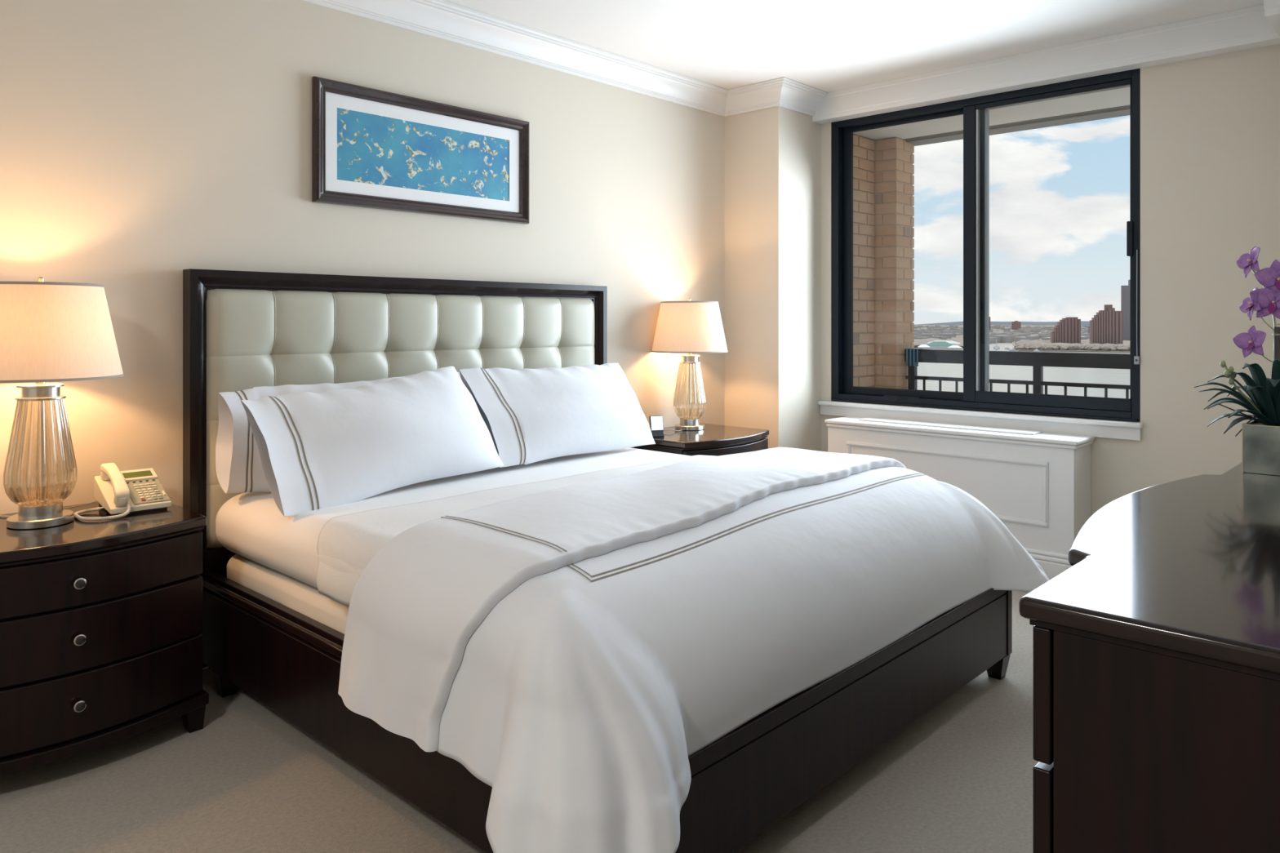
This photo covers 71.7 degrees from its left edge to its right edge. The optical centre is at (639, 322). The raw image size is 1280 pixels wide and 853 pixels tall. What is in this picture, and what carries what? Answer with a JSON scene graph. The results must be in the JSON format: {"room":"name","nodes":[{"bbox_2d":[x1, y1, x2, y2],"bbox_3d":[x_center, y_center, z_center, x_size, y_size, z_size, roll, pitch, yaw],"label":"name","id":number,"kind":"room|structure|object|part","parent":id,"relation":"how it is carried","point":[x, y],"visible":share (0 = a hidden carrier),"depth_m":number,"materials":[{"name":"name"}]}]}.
{"room":"hotel room","nodes":[
{"label":"hotel room","id":0,"kind":"room"},
{"bbox_2d":[0,0,724,515],"bbox_3d":[-1.577,-0.068,3.319,0.160,2.635,7.290,0,0,43],"label":"wall","id":1,"kind":"structure","parent":0,"point":[143,143],"depth_m":3.33,"materials":[{"name":"paint"}]},
{"bbox_2d":[311,75,528,224],"bbox_3d":[-0.911,-0.721,3.886,0.034,0.494,1.087,0,0,43],"label":"framed picture","id":2,"kind":"object","parent":1,"relation":"attached to","point":[371,148],"visible":1,"depth_m":3.83,"materials":[{"name":"brown wood"}]},
{"bbox_3d":[-1.266,-0.721,3.507,0.034,0.494,0.050,0,0,43],"label":"frame","id":3,"kind":"part","parent":2,"relation":"part of","materials":[{"name":"brown wood"}]},
{"bbox_3d":[-0.911,-0.499,3.886,0.034,0.050,1.087,0,0,43],"label":"frame","id":4,"kind":"part","parent":2,"relation":"part of","materials":[{"name":"brown wood"}]},
{"bbox_3d":[-0.911,-0.943,3.886,0.034,0.050,1.087,0,0,43],"label":"frame","id":5,"kind":"part","parent":2,"relation":"part of","materials":[{"name":"brown wood"}]},
{"bbox_2d":[337,107,509,200],"bbox_3d":[-0.923,-0.719,3.890,0.004,0.296,0.884,0,0,43],"label":"print","id":6,"kind":"object","parent":2,"relation":"attached to","point":[381,150],"depth_m":3.85},
{"bbox_3d":[-0.557,-0.721,4.264,0.034,0.494,0.050,0,0,43],"label":"frame","id":7,"kind":"part","parent":2,"relation":"part of","materials":[{"name":"brown wood"}]},
{"bbox_2d":[301,0,828,116],"bbox_3d":[-1.399,-1.322,3.015,0.515,0.125,7.089,0,0,43],"label":"crown molding","id":8,"kind":"structure","parent":1,"relation":"attached to","point":[443,20],"depth_m":4.42,"materials":[{"name":"white paint"}]},
{"bbox_2d":[0,590,1038,852],"bbox_3d":[0.521,1.310,1.361,5.900,0.120,7.300,0,0,43],"label":"floor","id":9,"kind":"structure","parent":0,"point":[958,779],"depth_m":2.34,"materials":[{"name":"carpet"}]},
{"bbox_2d":[0,502,208,775],"bbox_3d":[-1.722,0.922,2.587,0.594,0.655,0.740,0,0,43],"label":"nightstand","id":10,"kind":"object","parent":9,"relation":"on","point":[101,621],"visible":0.98,"depth_m":2.45,"materials":[{"name":"brown wood"}]},
{"bbox_2d":[0,276,124,528],"bbox_3d":[-1.772,0.231,2.621,0.425,0.728,0.425,0,0,43],"label":"table lamp","id":11,"kind":"object","parent":10,"relation":"on","point":[51,331],"visible":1,"depth_m":2.55,"materials":[{"name":"silver metal"}]},
{"bbox_3d":[-1.772,0.383,2.621,0.181,0.308,0.183,0,0,43],"label":"glass","id":12,"kind":"part","parent":11,"relation":"part of","materials":[{"name":"clear glass"}]},
{"bbox_3d":[-1.772,-0.110,2.621,0.321,0.008,0.321,0,0,43],"label":"trim","id":13,"kind":"part","parent":11,"relation":"part of","materials":[{"name":"beige fabric"}]},
{"bbox_3d":[-1.772,0.026,2.621,0.423,0.276,0.423,0,0,43],"label":"lamp shade","id":14,"kind":"part","parent":11,"relation":"part of","materials":[{"name":"fabric"}]},
{"bbox_3d":[-1.772,0.162,2.621,0.425,0.008,0.425,0,0,43],"label":"trim","id":15,"kind":"part","parent":11,"relation":"part of","materials":[{"name":"beige fabric"}]},
{"bbox_3d":[-1.516,1.036,2.394,0.024,0.030,0.030,0,0,43],"label":"knob","id":16,"kind":"part","parent":10,"relation":"part of","materials":[{"name":"silver metal"}]},
{"bbox_3d":[-1.516,0.857,2.394,0.024,0.030,0.030,0,0,43],"label":"knob","id":17,"kind":"part","parent":10,"relation":"part of","materials":[{"name":"silver metal"}]},
{"bbox_3d":[-1.516,0.705,2.394,0.024,0.030,0.030,0,0,43],"label":"knob","id":18,"kind":"part","parent":10,"relation":"part of","materials":[{"name":"silver metal"}]},
{"bbox_3d":[-1.558,1.042,2.434,0.093,0.172,0.706,0,0,43],"label":"drawer","id":19,"kind":"part","parent":10,"relation":"part of","materials":[{"name":"brown wood"}]},
{"bbox_3d":[-1.558,0.863,2.434,0.093,0.170,0.706,0,0,43],"label":"drawer","id":20,"kind":"part","parent":10,"relation":"part of","materials":[{"name":"brown wood"}]},
{"bbox_3d":[-1.558,0.705,2.434,0.093,0.130,0.706,0,0,43],"label":"drawer","id":21,"kind":"part","parent":10,"relation":"part of","materials":[{"name":"brown wood"}]},
{"bbox_3d":[-1.733,0.631,2.598,0.559,0.010,0.720,0,0,43],"label":"moulding","id":22,"kind":"part","parent":10,"relation":"part of","materials":[{"name":"brown wood"}]},
{"bbox_3d":[-1.729,1.155,2.594,0.571,0.034,0.740,0,0,43],"label":"moulding","id":23,"kind":"part","parent":10,"relation":"part of","materials":[{"name":"brown wood"}]},
{"bbox_2d":[62,462,171,520],"bbox_3d":[-1.665,0.523,2.817,0.258,0.142,0.335,0,0,-44],"label":"desk telephone","id":24,"kind":"object","parent":10,"relation":"on","point":[121,494],"visible":0.98,"depth_m":2.79,"materials":[{"name":"beige plastic"}]},
{"bbox_3d":[-1.801,0.580,2.819,0.153,0.027,0.041,0,0,9],"label":"line cord","id":25,"kind":"part","parent":24,"relation":"part of","materials":[{"name":"beige plastic"}]},
{"bbox_3d":[-1.656,0.572,2.700,0.177,0.043,0.115,0,0,20],"label":"handset cord","id":26,"kind":"part","parent":24,"relation":"part of","materials":[{"name":"white plastic"}]},
{"bbox_3d":[-1.579,0.542,2.834,0.103,0.052,0.134,0,0,-44],"label":"keypad plate","id":27,"kind":"part","parent":24,"relation":"part of","materials":[{"name":"grey plastic"}]},
{"bbox_3d":[-1.373,1.210,2.718,0.060,0.080,0.060,0,0,43],"label":"leg","id":28,"kind":"part","parent":10,"relation":"part of","materials":[{"name":"brown wood"}]},
{"bbox_2d":[182,268,1012,852],"bbox_3d":[-0.135,0.532,3.154,2.152,1.436,2.050,0,0,43],"label":"bed","id":29,"kind":"object","parent":9,"relation":"on","point":[242,330],"visible":0.38,"depth_m":2.94,"materials":[{"name":"brown wood"}]},
{"bbox_3d":[-1.572,0.522,3.142,0.066,1.416,0.068,0,0,43],"label":"headboard frame","id":30,"kind":"part","parent":29,"relation":"part of","materials":[{"name":"brown wood"}]},
{"bbox_3d":[-1.462,0.467,3.246,0.059,0.230,0.240,0,0,43],"label":"leather panel","id":31,"kind":"part","parent":29,"relation":"part of","materials":[{"name":"beige leather"}]},
{"bbox_3d":[-0.906,0.983,3.876,0.036,0.335,1.916,0,0,43],"label":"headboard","id":32,"kind":"part","parent":29,"relation":"part of","materials":[{"name":"brown wood"}]},
{"bbox_3d":[-1.463,0.698,3.248,0.063,0.231,0.240,0,0,43],"label":"leather panel","id":33,"kind":"part","parent":29,"relation":"part of","materials":[{"name":"beige leather"}]},
{"bbox_3d":[-1.389,1.208,2.979,0.071,0.083,0.071,0,0,43],"label":"leg","id":34,"kind":"part","parent":29,"relation":"part of","materials":[{"name":"brown wood"}]},
{"bbox_3d":[-1.463,0.001,3.248,0.063,0.242,0.240,0,0,43],"label":"leather panel","id":35,"kind":"part","parent":29,"relation":"part of","materials":[{"name":"beige leather"}]},
{"bbox_3d":[-1.462,0.237,3.246,0.059,0.230,0.240,0,0,43],"label":"leather panel","id":36,"kind":"part","parent":29,"relation":"part of","materials":[{"name":"beige leather"}]},
{"bbox_2d":[226,554,349,634],"bbox_3d":[-0.153,0.910,3.133,1.915,0.200,1.855,0,0,43],"label":"box spring","id":37,"kind":"object","parent":29,"relation":"in","point":[304,598],"visible":0.12,"depth_m":2.76,"materials":[{"name":"beige fabric"}]},
{"bbox_2d":[215,447,690,587],"bbox_3d":[-0.178,0.704,3.157,1.889,0.211,1.927,0,0,43],"label":"mattress","id":38,"kind":"object","parent":37,"relation":"on","point":[251,526],"visible":0.2,"depth_m":2.96,"materials":[{"name":"white fabric"}]},
{"bbox_2d":[215,373,414,493],"bbox_3d":[-1.096,0.400,3.333,0.186,0.388,0.942,0,0,43],"label":"pillow","id":39,"kind":"object","parent":38,"relation":"on","point":[238,465],"visible":0.27,"depth_m":3.04,"materials":[{"name":"white fabric"}]},
{"bbox_2d":[240,366,504,516],"bbox_3d":[-0.924,0.397,3.195,0.389,0.433,0.986,0,0,43],"label":"pillow","id":40,"kind":"object","parent":38,"relation":"on","point":[335,447],"visible":0.97,"depth_m":3.03,"materials":[{"name":"white fabric"}]},
{"bbox_2d":[457,368,546,380],"bbox_3d":[-0.442,0.395,4.056,0.171,0.379,0.942,0,0,43],"label":"pillow","id":41,"kind":"object","parent":38,"relation":"on","point":[538,368],"visible":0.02,"depth_m":4.03,"materials":[{"name":"white fabric"}]},
{"bbox_2d":[316,454,715,606],"bbox_3d":[0.065,0.682,2.929,1.090,0.197,1.938,0,0,43],"label":"sheet","id":42,"kind":"object","parent":38,"relation":"on","point":[354,539],"visible":0.12,"depth_m":2.62,"materials":[{"name":"white fabric"}]},
{"bbox_2d":[458,363,655,467],"bbox_3d":[-0.331,0.387,3.940,0.296,0.390,0.979,0,0,43],"label":"pillow","id":43,"kind":"object","parent":38,"relation":"on","point":[530,415],"visible":1,"depth_m":3.79,"materials":[{"name":"white fabric"}]},
{"bbox_2d":[337,447,1049,852],"bbox_3d":[0.354,0.810,2.682,1.077,0.667,2.455,0,0,43],"label":"duvet","id":44,"kind":"object","parent":38,"relation":"on","point":[571,648],"visible":0.98,"depth_m":2.04,"materials":[{"name":"white fabric"}]},
{"bbox_3d":[-1.298,0.001,3.421,0.059,0.242,0.240,0,0,43],"label":"leather panel","id":45,"kind":"part","parent":29,"relation":"part of","materials":[{"name":"beige leather"}]},
{"bbox_3d":[-1.298,0.237,3.421,0.059,0.230,0.240,0,0,43],"label":"leather panel","id":46,"kind":"part","parent":29,"relation":"part of","materials":[{"name":"beige leather"}]},
{"bbox_3d":[-0.811,1.042,2.413,2.049,0.249,0.035,0,0,43],"label":"rail","id":47,"kind":"part","parent":29,"relation":"part of","materials":[{"name":"brown wood"}]},
{"bbox_3d":[-1.134,0.001,3.596,0.059,0.242,0.240,0,0,43],"label":"leather panel","id":48,"kind":"part","parent":29,"relation":"part of","materials":[{"name":"beige leather"}]},
{"bbox_3d":[-1.134,0.237,3.596,0.059,0.230,0.240,0,0,43],"label":"leather panel","id":49,"kind":"part","parent":29,"relation":"part of","materials":[{"name":"beige leather"}]},
{"bbox_3d":[-0.895,-0.152,3.865,0.066,0.068,2.050,0,0,43],"label":"headboard frame","id":50,"kind":"part","parent":29,"relation":"part of","materials":[{"name":"brown wood"}]},
{"bbox_3d":[-0.970,0.001,3.771,0.059,0.242,0.240,0,0,43],"label":"leather panel","id":51,"kind":"part","parent":29,"relation":"part of","materials":[{"name":"beige leather"}]},
{"bbox_3d":[-0.970,0.237,3.771,0.059,0.230,0.240,0,0,43],"label":"leather panel","id":52,"kind":"part","parent":29,"relation":"part of","materials":[{"name":"beige leather"}]},
{"bbox_3d":[-0.806,0.001,3.946,0.059,0.242,0.240,0,0,43],"label":"leather panel","id":53,"kind":"part","parent":29,"relation":"part of","materials":[{"name":"beige leather"}]},
{"bbox_3d":[-0.806,0.237,3.946,0.059,0.230,0.240,0,0,43],"label":"leather panel","id":54,"kind":"part","parent":29,"relation":"part of","materials":[{"name":"beige leather"}]},
{"bbox_3d":[-0.642,0.001,4.121,0.059,0.242,0.240,0,0,43],"label":"leather panel","id":55,"kind":"part","parent":29,"relation":"part of","materials":[{"name":"beige leather"}]},
{"bbox_3d":[-0.642,0.237,4.121,0.059,0.230,0.240,0,0,43],"label":"leather panel","id":56,"kind":"part","parent":29,"relation":"part of","materials":[{"name":"beige leather"}]},
{"bbox_3d":[-0.478,0.001,4.296,0.059,0.242,0.240,0,0,43],"label":"leather panel","id":57,"kind":"part","parent":29,"relation":"part of","materials":[{"name":"beige leather"}]},
{"bbox_3d":[-0.478,0.237,4.296,0.059,0.230,0.240,0,0,43],"label":"leather panel","id":58,"kind":"part","parent":29,"relation":"part of","materials":[{"name":"beige leather"}]},
{"bbox_3d":[-0.316,0.001,4.473,0.063,0.242,0.240,0,0,43],"label":"leather panel","id":59,"kind":"part","parent":29,"relation":"part of","materials":[{"name":"beige leather"}]},
{"bbox_3d":[-0.315,0.237,4.471,0.059,0.230,0.240,0,0,43],"label":"leather panel","id":60,"kind":"part","parent":29,"relation":"part of","materials":[{"name":"beige leather"}]},
{"bbox_3d":[-0.218,0.522,4.589,0.066,1.416,0.068,0,0,43],"label":"headboard frame","id":61,"kind":"part","parent":29,"relation":"part of","materials":[{"name":"brown wood"}]},
{"bbox_3d":[0.616,1.058,2.413,0.035,0.217,1.985,0,0,43],"label":"footboard","id":62,"kind":"part","parent":29,"relation":"part of","materials":[{"name":"brown wood"}]},
{"bbox_3d":[0.616,0.925,2.413,0.035,0.041,1.985,0,0,43],"label":"cap rail","id":63,"kind":"part","parent":29,"relation":"part of","materials":[{"name":"brown wood"}]},
{"bbox_3d":[1.258,1.208,3.124,0.071,0.083,0.071,0,0,43],"label":"leg","id":64,"kind":"part","parent":29,"relation":"part of","materials":[{"name":"brown wood"}]},
{"bbox_3d":[1.285,1.036,3.127,0.042,0.263,0.036,0,0,43],"label":"corner post","id":65,"kind":"part","parent":29,"relation":"part of","materials":[{"name":"brown wood"}]},
{"bbox_2d":[630,422,768,456],"bbox_3d":[0.323,0.922,4.771,0.594,0.655,0.740,0,0,43],"label":"nightstand","id":66,"kind":"object","parent":9,"relation":"on","point":[717,440],"visible":0.23,"depth_m":4.56,"materials":[{"name":"brown wood"}]},
{"bbox_2d":[648,415,664,436],"bbox_3d":[0.085,0.541,4.618,0.072,0.107,0.058,0,0,-19],"label":"clock","id":67,"kind":"object","parent":66,"relation":"on","point":[656,426],"visible":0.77,"depth_m":4.61,"materials":[{"name":"grey plastic"}]},
{"bbox_2d":[651,297,728,430],"bbox_3d":[0.276,0.231,4.933,0.425,0.728,0.425,0,0,43],"label":"table lamp","id":68,"kind":"object","parent":66,"relation":"on","point":[689,327],"visible":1,"depth_m":4.82,"materials":[{"name":"white fabric"}]},
{"bbox_3d":[0.276,0.026,4.933,0.423,0.276,0.423,0,0,43],"label":"lamp shade","id":69,"kind":"part","parent":68,"relation":"part of","materials":[{"name":"fabric"}]},
{"bbox_3d":[0.276,-0.110,4.933,0.321,0.008,0.321,0,0,43],"label":"trim","id":70,"kind":"part","parent":68,"relation":"part of","materials":[{"name":"beige fabric"}]},
{"bbox_3d":[0.276,0.162,4.933,0.425,0.008,0.425,0,0,43],"label":"trim","id":71,"kind":"part","parent":68,"relation":"part of","materials":[{"name":"beige fabric"}]},
{"bbox_3d":[0.276,0.383,4.933,0.181,0.308,0.183,0,0,43],"label":"glass","id":72,"kind":"part","parent":68,"relation":"part of","materials":[{"name":"clear glass"}]},
{"bbox_3d":[0.311,0.631,4.781,0.559,0.010,0.720,0,0,43],"label":"moulding","id":73,"kind":"part","parent":66,"relation":"part of","materials":[{"name":"brown wood"}]},
{"bbox_3d":[0.486,0.705,4.618,0.093,0.130,0.706,0,0,43],"label":"drawer","id":74,"kind":"part","parent":66,"relation":"part of","materials":[{"name":"brown wood"}]},
{"bbox_2d":[824,416,1095,579],"bbox_3d":[1.675,0.905,4.790,1.392,0.690,0.293,0,0,43],"label":"radiator cover","id":75,"kind":"object","parent":9,"relation":"on","point":[1037,483],"visible":0.54,"depth_m":4.47,"materials":[{"name":"white paint"}]},
{"bbox_3d":[1.192,0.844,5.073,0.026,0.271,0.014,0,0,43],"label":"panel moulding","id":76,"kind":"part","parent":75,"relation":"part of","materials":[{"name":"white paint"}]},
{"bbox_3d":[1.587,0.695,4.703,1.108,0.026,0.014,0,0,43],"label":"panel moulding","id":77,"kind":"part","parent":75,"relation":"part of","materials":[{"name":"white paint"}]},
{"bbox_2d":[857,417,1042,435],"bbox_3d":[1.664,0.564,4.836,0.980,0.008,0.135,0,0,43],"label":"grille","id":78,"kind":"object","parent":75,"relation":"attached to","point":[1012,431],"depth_m":4.77,"materials":[{"name":"white paint"}]},
{"bbox_3d":[1.677,0.600,4.800,1.369,0.020,0.276,0,0,43],"label":"moulding","id":79,"kind":"part","parent":75,"relation":"part of","materials":[{"name":"white paint"}]},
{"bbox_3d":[1.587,0.992,4.703,1.108,0.026,0.014,0,0,43],"label":"panel moulding","id":80,"kind":"part","parent":75,"relation":"part of","materials":[{"name":"white paint"}]},
{"bbox_3d":[1.982,0.844,4.333,0.026,0.271,0.014,0,0,43],"label":"panel moulding","id":81,"kind":"part","parent":75,"relation":"part of","materials":[{"name":"white paint"}]},
{"bbox_3d":[1.678,1.132,4.799,1.364,0.020,0.275,0,0,43],"label":"moulding","id":82,"kind":"part","parent":75,"relation":"part of","materials":[{"name":"white paint"}]},
{"bbox_3d":[1.678,1.153,4.793,1.375,0.023,0.285,0,0,43],"label":"moulding","id":83,"kind":"part","parent":75,"relation":"part of","materials":[{"name":"white paint"}]},
{"bbox_2d":[1018,462,1279,852],"bbox_3d":[1.163,0.800,1.536,0.631,0.900,1.525,0,0,43],"label":"dresser","id":84,"kind":"object","parent":9,"relation":"on","point":[1156,654],"visible":0.99,"depth_m":1.08,"materials":[{"name":"brown wood"}]},
{"bbox_3d":[0.600,0.707,1.235,0.042,0.278,0.286,0,0,43],"label":"drawer","id":85,"kind":"part","parent":84,"relation":"part of","materials":[{"name":"brown wood"}]},
{"bbox_3d":[0.600,0.474,1.235,0.042,0.172,0.286,0,0,43],"label":"drawer","id":86,"kind":"part","parent":84,"relation":"part of","materials":[{"name":"brown wood"}]},
{"bbox_3d":[1.168,0.382,1.532,0.619,0.008,1.501,0,0,43],"label":"moulding","id":87,"kind":"part","parent":84,"relation":"part of","materials":[{"name":"brown wood"}]},
{"bbox_3d":[0.703,0.772,0.946,0.497,0.771,0.006,0,0,43],"label":"panel","id":88,"kind":"part","parent":84,"relation":"part of","materials":[{"name":"brown wood"}]},
{"bbox_2d":[1241,420,1279,475],"bbox_3d":[1.495,0.293,2.066,0.132,0.112,0.132,0,0,43],"label":"planter box","id":89,"kind":"object","parent":84,"relation":"on","point":[1260,442],"visible":0.87,"depth_m":2.04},
{"bbox_2d":[1193,245,1279,435],"bbox_3d":[1.495,0.044,2.070,0.321,0.450,0.320,0,0,43],"label":"orchid","id":90,"kind":"object","parent":89,"relation":"in","point":[1264,393],"visible":0.99,"depth_m":2.06,"materials":[{"name":"purple"}]},
{"bbox_3d":[1.467,0.058,2.086,0.050,0.376,0.018,0,0,32],"label":"flower stem","id":91,"kind":"part","parent":90,"relation":"part of","materials":[{"name":"green"}]},
{"bbox_2d":[724,106,821,451],"bbox_3d":[0.891,-0.068,5.548,0.397,2.635,0.663,0,0,43],"label":"wall pillar","id":92,"kind":"structure","parent":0,"point":[773,155],"depth_m":5.31,"materials":[{"name":"paint"}]},
{"bbox_2d":[444,0,1263,92],"bbox_3d":[0.521,-1.445,1.361,5.900,0.120,7.300,0,0,43],"label":"ceiling","id":93,"kind":"structure","parent":0,"point":[828,46],"depth_m":4.20,"materials":[{"name":"white paint"}]},
{"bbox_2d":[853,134,914,389],"bbox_3d":[1.449,0.079,5.863,0.502,2.543,0.560,0,0,43],"label":"wall","id":94,"kind":"structure","parent":0,"point":[883,170],"depth_m":5.75,"materials":[{"name":"beige brick"}]},
{"bbox_2d":[853,84,1129,140],"bbox_3d":[2.944,-1.273,4.388,4.700,0.154,0.450,0,0,43],"label":"ceiling","id":95,"kind":"structure","parent":0,"point":[1117,96],"depth_m":5.03,"materials":[{"name":"paint"}]},
{"bbox_2d":[902,105,1129,146],"bbox_3d":[3.140,-1.275,4.598,4.700,0.190,0.195,0,0,43],"label":"molding","id":96,"kind":"structure","parent":95,"relation":"attached to","point":[1114,112],"depth_m":5.29,"materials":[{"name":"grey paint"}]},
{"bbox_2d":[821,44,1279,516],"bbox_3d":[2.085,-0.068,4.746,2.443,2.635,0.200,0,0,43],"label":"wall","id":97,"kind":"structure","parent":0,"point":[1210,126],"depth_m":4.14,"materials":[{"name":"paint"}]},
{"bbox_2d":[819,404,1141,440],"bbox_3d":[1.770,0.543,4.890,1.780,0.060,0.020,0,0,43],"label":"window sill","id":98,"kind":"structure","parent":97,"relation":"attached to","point":[1117,433],"depth_m":4.76,"materials":[{"name":"white paint"}]},
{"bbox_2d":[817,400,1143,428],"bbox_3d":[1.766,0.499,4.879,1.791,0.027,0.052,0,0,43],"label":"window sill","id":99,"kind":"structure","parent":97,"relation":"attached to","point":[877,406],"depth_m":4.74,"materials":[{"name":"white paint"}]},
{"bbox_2d":[831,68,1140,422],"bbox_3d":[1.833,-0.373,4.912,1.708,1.717,0.122,0,0,43],"label":"window","id":100,"kind":"structure","parent":97,"relation":"attached to","point":[976,395],"depth_m":4.88,"materials":[{"name":"black metal"}]},
{"bbox_3d":[1.586,-0.377,5.191,0.870,1.631,0.034,0,0,43],"label":"sash","id":101,"kind":"part","parent":100,"relation":"part of","materials":[{"name":"black metal"}]},
{"bbox_3d":[2.110,-0.377,4.632,0.845,1.631,0.034,0,0,43],"label":"sash","id":102,"kind":"part","parent":100,"relation":"part of","materials":[{"name":"black metal"}]},
{"bbox_3d":[2.393,-0.407,4.325,0.026,0.170,0.030,0,0,43],"label":"pull handle","id":103,"kind":"part","parent":100,"relation":"part of","materials":[{"name":"black metal"}]},
{"bbox_2d":[1133,249,1139,364],"bbox_3d":[2.407,-0.072,4.293,0.022,0.555,0.019,0,0,43],"label":"blind cord","id":104,"kind":"object","parent":100,"relation":"attached to","point":[1136,358],"visible":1,"depth_m":4.29,"materials":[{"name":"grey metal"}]},
{"bbox_3d":[2.407,-0.080,4.292,0.005,0.540,0.004,0,0,43],"label":"cord","id":105,"kind":"part","parent":104,"relation":"part of","materials":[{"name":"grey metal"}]},
{"bbox_2d":[812,0,1279,124],"bbox_3d":[0.928,-1.307,3.049,3.072,0.155,3.860,0,0,43],"label":"crown molding","id":106,"kind":"structure","parent":97,"relation":"attached to","point":[1257,26],"depth_m":4.42,"materials":[{"name":"white paint"}]},
{"bbox_3d":[3.015,1.450,4.465,4.700,0.200,0.660,0,0,43],"label":"floor","id":107,"kind":"structure","parent":0,"visible":0},
{"bbox_2d":[904,348,1129,398],"bbox_3d":[3.245,0.761,4.414,4.097,1.178,0.070,0,0,43],"label":"balcony railing","id":108,"kind":"object","parent":107,"relation":"on","point":[913,357],"visible":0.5,"depth_m":5.24,"materials":[{"name":"black metal"}]},
{"bbox_3d":[1.780,0.804,5.786,0.044,1.091,0.040,0,0,43],"label":"post","id":109,"kind":"part","parent":108,"relation":"part of","materials":[{"name":"black metal"}]},
{"bbox_3d":[3.245,0.218,4.414,4.097,0.084,0.060,0,0,43],"label":"rail","id":110,"kind":"part","parent":108,"relation":"part of","materials":[{"name":"black metal"}]},
{"bbox_3d":[3.245,0.361,4.414,4.097,0.022,0.030,0,0,43],"label":"rail","id":111,"kind":"part","parent":108,"relation":"part of","materials":[{"name":"black metal"}]},
{"bbox_3d":[2.357,0.804,5.246,0.044,1.091,0.040,0,0,43],"label":"post","id":112,"kind":"part","parent":108,"relation":"part of","materials":[{"name":"black metal"}]},
{"label":"outside","id":113,"kind":"structure","parent":0,"visible":0},
{"bbox_2d":[914,342,1129,352],"bbox_3d":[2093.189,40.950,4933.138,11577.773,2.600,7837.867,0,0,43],"label":"shore","id":114,"kind":"structure","parent":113,"point":[1014,344],"depth_m":1235.64,"materials":[{"name":"grey"}]},
{"bbox_2d":[918,344,929,349],"bbox_3d":[414.932,36.150,1295.156,18.000,7.000,14.000,0,0,18],"label":"tent","id":115,"kind":"object","parent":114,"relation":"on","point":[922,346],"visible":0.89,"depth_m":1290.21,"materials":[{"name":"white fabric"}]},
{"bbox_2d":[926,341,953,349],"bbox_3d":[443.225,34.150,1312.165,44.000,11.000,14.000,0,0,19],"label":"tent","id":116,"kind":"object","parent":114,"relation":"on","point":[935,344],"visible":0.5,"depth_m":1307.65,"materials":[{"name":"white fabric"}]},
{"bbox_2d":[927,340,960,343],"bbox_3d":[470.015,34.150,1371.708,64.000,11.000,14.000,0,0,19],"label":"tent","id":117,"kind":"object","parent":114,"relation":"on","point":[948,341],"visible":0.29,"depth_m":1366.73,"materials":[{"name":"white fabric"}]},
{"bbox_2d":[947,345,961,349],"bbox_3d":[456.079,36.650,1283.369,20.000,6.000,14.000,0,0,20],"label":"tent","id":118,"kind":"object","parent":114,"relation":"on","point":[953,347],"visible":0.89,"depth_m":1278.60,"materials":[{"name":"white fabric"}]},
{"bbox_2d":[912,325,1089,343],"bbox_3d":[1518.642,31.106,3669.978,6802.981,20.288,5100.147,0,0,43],"label":"town","id":119,"kind":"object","parent":114,"relation":"on","point":[1024,333],"visible":0.23,"depth_m":2218.96},
{"bbox_2d":[1011,320,1021,329],"bbox_3d":[1528.638,17.570,3598.799,34.000,45.360,20.000,0,0,23],"label":"block","id":120,"kind":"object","parent":114,"relation":"on","point":[1015,325],"visible":0.82,"depth_m":3590.31,"materials":[{"name":"brown brick"}]},
{"bbox_2d":[912,324,1129,351],"bbox_3d":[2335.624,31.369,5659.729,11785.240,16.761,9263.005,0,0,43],"label":"woodland","id":121,"kind":"object","parent":114,"relation":"on","point":[1023,344],"visible":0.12,"depth_m":1309.56,"materials":[{"name":"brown plant"}]},
{"bbox_2d":[1050,317,1080,343],"bbox_3d":[677.741,16.000,1411.888,41.000,47.500,31.600,0,0,20],"label":"apartment tower","id":122,"kind":"structure","parent":114,"relation":"on","point":[1068,330],"depth_m":1397.43,"materials":[{"name":"brown brick"}]},
{"bbox_2d":[1089,304,1123,344],"bbox_3d":[705.708,6.750,1341.874,42.000,66.000,31.600,0,0,22],"label":"apartment tower","id":123,"kind":"structure","parent":114,"relation":"on","point":[1106,326],"depth_m":1328.24,"materials":[{"name":"brown"}]},
{"bbox_2d":[1120,280,1129,340],"bbox_3d":[884.395,-18.250,1607.347,20.500,116.000,20.800,0,0,29],"label":"grey high rise","id":124,"kind":"structure","parent":114,"relation":"on","point":[1125,290],"depth_m":1599.82,"materials":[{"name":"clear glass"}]},
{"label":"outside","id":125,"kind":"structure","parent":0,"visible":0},
{"bbox_2d":[914,320,1089,325],"bbox_3d":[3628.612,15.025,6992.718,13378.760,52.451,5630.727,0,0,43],"label":"hills","id":126,"kind":"structure","parent":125,"point":[1082,322],"depth_m":8641.15,"materials":[{"name":"grey"}]},
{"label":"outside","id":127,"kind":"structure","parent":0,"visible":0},
{"bbox_2d":[917,342,1129,398],"bbox_3d":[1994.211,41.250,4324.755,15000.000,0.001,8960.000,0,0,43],"label":"river","id":128,"kind":"structure","parent":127,"point":[1052,374],"depth_m":679.73,"materials":[{"name":"beige liquid"}]},
{"bbox_2d":[1008,341,1016,351],"bbox_3d":[531.539,34.250,1264.851,10.400,14.000,3.400,0,0,-15],"label":"boat","id":129,"kind":"object","parent":128,"relation":"on","point":[1012,348],"visible":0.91,"depth_m":1264.02,"materials":[{"name":"white"}]}
]}

